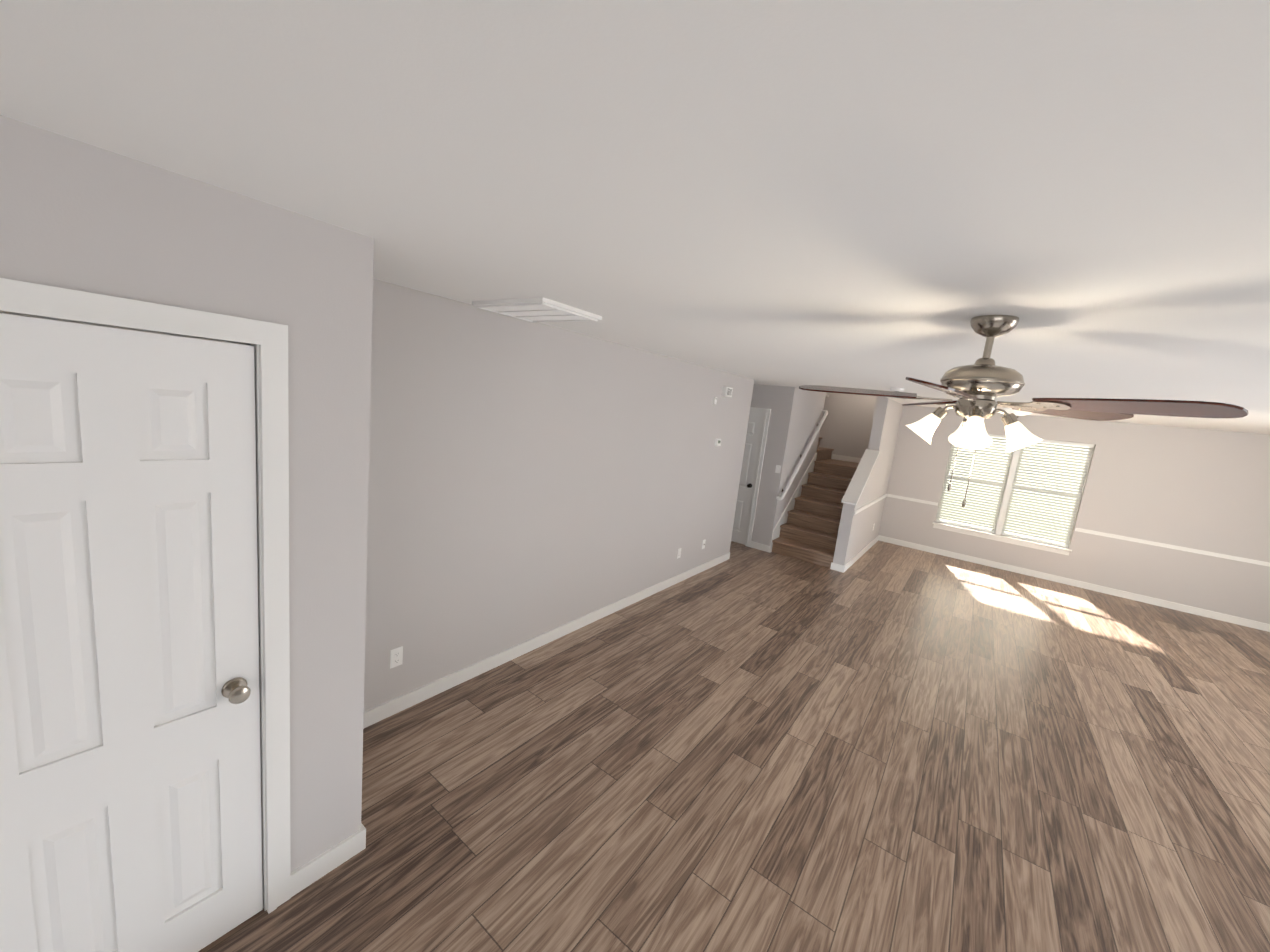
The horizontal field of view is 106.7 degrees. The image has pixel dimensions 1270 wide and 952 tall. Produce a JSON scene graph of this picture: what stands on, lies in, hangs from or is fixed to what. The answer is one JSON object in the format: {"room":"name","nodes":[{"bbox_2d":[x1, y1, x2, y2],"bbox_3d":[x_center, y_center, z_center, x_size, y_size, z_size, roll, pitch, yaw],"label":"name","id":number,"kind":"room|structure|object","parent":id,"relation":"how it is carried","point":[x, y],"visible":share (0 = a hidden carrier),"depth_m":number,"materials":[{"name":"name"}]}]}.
{"room":"empty living room","nodes":[
{"label":"empty living room","id":0,"kind":"room"},
{"bbox_2d":[0,115,373,871],"bbox_3d":[-2.412,0.504,0.049,0.120,2.440,4.490,13,11,35],"label":"wall","id":1,"kind":"structure","parent":0,"point":[78,215],"depth_m":1.52,"materials":[{"name":"paint"}]},
{"bbox_2d":[0,278,290,951],"bbox_3d":[-1.451,0.580,1.344,0.186,2.101,0.766,13,11,35],"label":"door","id":2,"kind":"structure","parent":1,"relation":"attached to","point":[144,657],"depth_m":1.33,"materials":[{"name":"white wood"}]},
{"bbox_2d":[343,823,365,854],"bbox_3d":[-1.423,1.471,2.196,0.704,0.095,0.014,13,11,35],"label":"baseboard","id":3,"kind":"structure","parent":1,"relation":"attached to","point":[357,841],"depth_m":1.97,"materials":[{"name":"white wood"}]},
{"bbox_2d":[364,279,753,711],"bbox_3d":[-0.179,0.090,4.273,0.120,2.440,5.230,13,11,35],"label":"wall","id":4,"kind":"structure","parent":0,"point":[528,480],"depth_m":3.28,"materials":[{"name":"paint"}]},
{"bbox_2d":[390,646,402,668],"bbox_3d":[-1.399,1.066,2.775,0.009,0.115,0.072,13,11,35],"label":"electrical outlet","id":5,"kind":"object","parent":4,"relation":"attached to","point":[396,656],"visible":1,"depth_m":2.77,"materials":[{"name":"white plastic"}]},
{"bbox_2d":[363,552,729,728],"bbox_3d":[-0.212,1.250,4.468,0.014,0.095,5.124,13,11,35],"label":"baseboard","id":6,"kind":"structure","parent":4,"relation":"attached to","point":[387,709],"depth_m":3.49,"materials":[{"name":"white wood"}]},
{"bbox_2d":[677,548,680,558],"bbox_3d":[0.501,0.874,5.343,0.009,0.115,0.072,13,11,35],"label":"electrical outlet","id":7,"kind":"object","parent":4,"relation":"attached to","point":[679,553],"visible":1,"depth_m":5.33,"materials":[{"name":"white plastic"}]},
{"bbox_2d":[715,439,720,445],"bbox_3d":[0.988,-0.397,5.610,0.026,0.090,0.110,13,11,35],"label":"thermostat","id":8,"kind":"object","parent":4,"relation":"attached to","point":[717,442],"visible":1,"depth_m":5.58,"materials":[{"name":"white plastic"}]},
{"bbox_2d":[722,386,732,396],"bbox_3d":[1.087,-0.987,5.543,0.050,0.110,0.170,13,11,35],"label":"door chime","id":9,"kind":"object","parent":4,"relation":"attached to","point":[726,391],"visible":1,"depth_m":5.49,"materials":[{"name":"white plastic"}]},
{"bbox_2d":[0,0,1269,433],"bbox_3d":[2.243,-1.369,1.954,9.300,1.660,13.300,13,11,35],"label":"ceiling","id":10,"kind":"structure","parent":0,"point":[876,194],"depth_m":0.89,"materials":[{"name":"paint"}]},
{"bbox_2d":[472,297,601,321],"bbox_3d":[-0.552,-0.927,2.666,0.580,0.030,0.450,13,11,35],"label":"ceiling vent","id":11,"kind":"object","parent":10,"relation":"in","point":[540,309],"visible":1,"depth_m":2.59,"materials":[{"name":"white plastic"}]},
{"bbox_2d":[890,387,903,391],"bbox_3d":[2.831,-0.931,5.103,0.132,0.039,0.132,13,11,35],"label":"smoke detector","id":12,"kind":"object","parent":10,"relation":"attached to","point":[896,389],"visible":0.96,"depth_m":5.06,"materials":[{"name":"white plastic"}]},
{"bbox_2d":[1004,407,1030,417],"bbox_3d":[4.669,-0.775,5.749,0.320,0.147,0.320,13,11,35],"label":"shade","id":13,"kind":"object","parent":10,"relation":"attached to","point":[1016,412],"visible":0.42,"depth_m":5.69,"materials":[{"name":"white glass"}]},
{"bbox_2d":[799,315,1247,507],"bbox_3d":[1.282,-0.240,1.847,1.262,0.732,1.273,13,11,35],"label":"ceiling fan","id":14,"kind":"object","parent":10,"relation":"hanging from","point":[979,386],"visible":1,"depth_m":1.75,"materials":[{"name":"silver metal"}]},
{"bbox_2d":[198,540,1269,951],"bbox_3d":[1.884,1.902,2.464,9.300,0.120,13.300,13,11,35],"label":"floor","id":15,"kind":"structure","parent":0,"point":[880,746],"depth_m":2.64,"materials":[{"name":"brown wood"}]},
{"bbox_2d":[770,437,861,567],"bbox_3d":[2.771,-0.093,8.050,2.140,2.280,2.640,13,11,35],"label":"stairs","id":16,"kind":"structure","parent":15,"relation":"on","point":[806,528],"depth_m":7.33,"materials":[{"name":"brown wood"}]},
{"bbox_2d":[750,384,797,545],"bbox_3d":[1.436,-0.227,7.447,1.840,2.440,0.120,13,11,35],"label":"wall","id":17,"kind":"structure","parent":0,"point":[779,401],"depth_m":6.94,"materials":[{"name":"paint"}]},
{"bbox_2d":[731,407,770,546],"bbox_3d":[1.526,-0.030,7.355,0.916,2.101,0.186,13,11,35],"label":"door","id":18,"kind":"structure","parent":17,"relation":"attached to","point":[753,458],"depth_m":7.15,"materials":[{"name":"white wood"}]},
{"bbox_2d":[750,541,770,552],"bbox_3d":[1.892,1.066,7.129,0.316,0.095,0.024,13,11,35],"label":"baseboard","id":19,"kind":"structure","parent":17,"relation":"attached to","point":[755,545],"depth_m":7.12,"materials":[{"name":"white wood"}]},
{"bbox_2d":[775,465,780,472],"bbox_3d":[2.084,-0.100,6.891,0.072,0.115,0.018,13,11,35],"label":"light switch","id":20,"kind":"object","parent":17,"relation":"attached to","point":[778,468],"visible":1,"depth_m":6.89,"materials":[{"name":"white plastic"}]},
{"bbox_2d":[776,388,825,523],"bbox_3d":[2.681,-0.889,7.474,0.120,4.000,1.480,13,11,35],"label":"wall","id":21,"kind":"structure","parent":0,"point":[808,410],"depth_m":7.32,"materials":[{"name":"paint"}]},
{"bbox_2d":[776,410,827,499],"bbox_3d":[2.656,-0.377,7.405,0.100,1.382,1.672,13,11,35],"label":"handrail","id":22,"kind":"object","parent":21,"relation":"attached to","point":[787,487],"visible":1,"depth_m":7.30,"materials":[{"name":"white wood"}]},
{"bbox_2d":[833,396,903,565],"bbox_3d":[3.783,-0.736,7.267,0.150,4.000,2.620,13,11,35],"label":"wall","id":23,"kind":"structure","parent":0,"point":[856,535],"depth_m":7.09,"materials":[{"name":"paint"}]},
{"bbox_2d":[839,535,878,572],"bbox_3d":[3.616,1.195,7.514,0.044,0.095,2.614,13,11,35],"label":"baseboard","id":24,"kind":"structure","parent":23,"relation":"attached to","point":[842,568],"depth_m":7.10,"materials":[{"name":"white wood"}]},
{"bbox_2d":[841,449,879,504],"bbox_3d":[3.213,-0.007,6.703,0.190,0.719,1.050,13,11,35],"label":"trim","id":25,"kind":"structure","parent":23,"relation":"on","point":[856,486],"depth_m":6.65,"materials":[{"name":"white wood"}]},
{"bbox_2d":[853,494,887,514],"bbox_3d":[3.727,0.419,7.395,0.022,0.050,2.620,13,11,35],"label":"trim","id":26,"kind":"structure","parent":23,"relation":"attached to","point":[886,495],"depth_m":7.12,"materials":[{"name":"white wood"}]},
{"bbox_2d":[819,392,1269,623],"bbox_3d":[5.996,-0.514,7.403,9.300,4.000,0.200,13,11,35],"label":"wall","id":27,"kind":"structure","parent":0,"point":[1202,489],"depth_m":6.60,"materials":[{"name":"paint"}]},
{"bbox_2d":[888,494,937,505],"bbox_3d":[4.817,0.412,8.207,0.760,0.050,0.022,13,11,35],"label":"trim","id":28,"kind":"structure","parent":27,"relation":"attached to","point":[889,495],"depth_m":8.19,"materials":[{"name":"white wood"}]},
{"bbox_2d":[932,431,1093,555],"bbox_3d":[5.903,0.209,7.480,1.780,1.665,0.234,13,11,35],"label":"window","id":29,"kind":"structure","parent":27,"relation":"in","point":[1008,489],"depth_m":7.47,"materials":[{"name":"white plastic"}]},
{"bbox_2d":[936,430,1093,547],"bbox_3d":[5.904,0.159,7.465,1.696,1.555,0.066,13,11,35],"label":"window blinds","id":30,"kind":"object","parent":29,"relation":"attached to","point":[1011,503],"visible":0.85,"depth_m":7.38,"materials":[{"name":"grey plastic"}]},
{"bbox_2d":[879,535,1269,631],"bbox_3d":[6.858,1.663,6.794,6.150,0.095,0.014,13,11,35],"label":"baseboard","id":31,"kind":"structure","parent":27,"relation":"attached to","point":[1141,598],"depth_m":6.91,"materials":[{"name":"white wood"}]},
{"bbox_2d":[1075,528,1269,566],"bbox_3d":[7.964,1.111,5.933,3.650,0.050,0.016,13,11,35],"label":"trim","id":32,"kind":"structure","parent":27,"relation":"attached to","point":[1252,561],"depth_m":6.39,"materials":[{"name":"white wood"}]},
{"label":"outside","id":33,"kind":"structure","parent":0,"visible":0},
{"bbox_2d":[940,437,1088,542],"bbox_3d":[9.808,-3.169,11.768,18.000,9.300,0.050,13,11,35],"label":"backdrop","id":34,"kind":"structure","parent":33,"point":[1018,484],"depth_m":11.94,"materials":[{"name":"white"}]}
]}

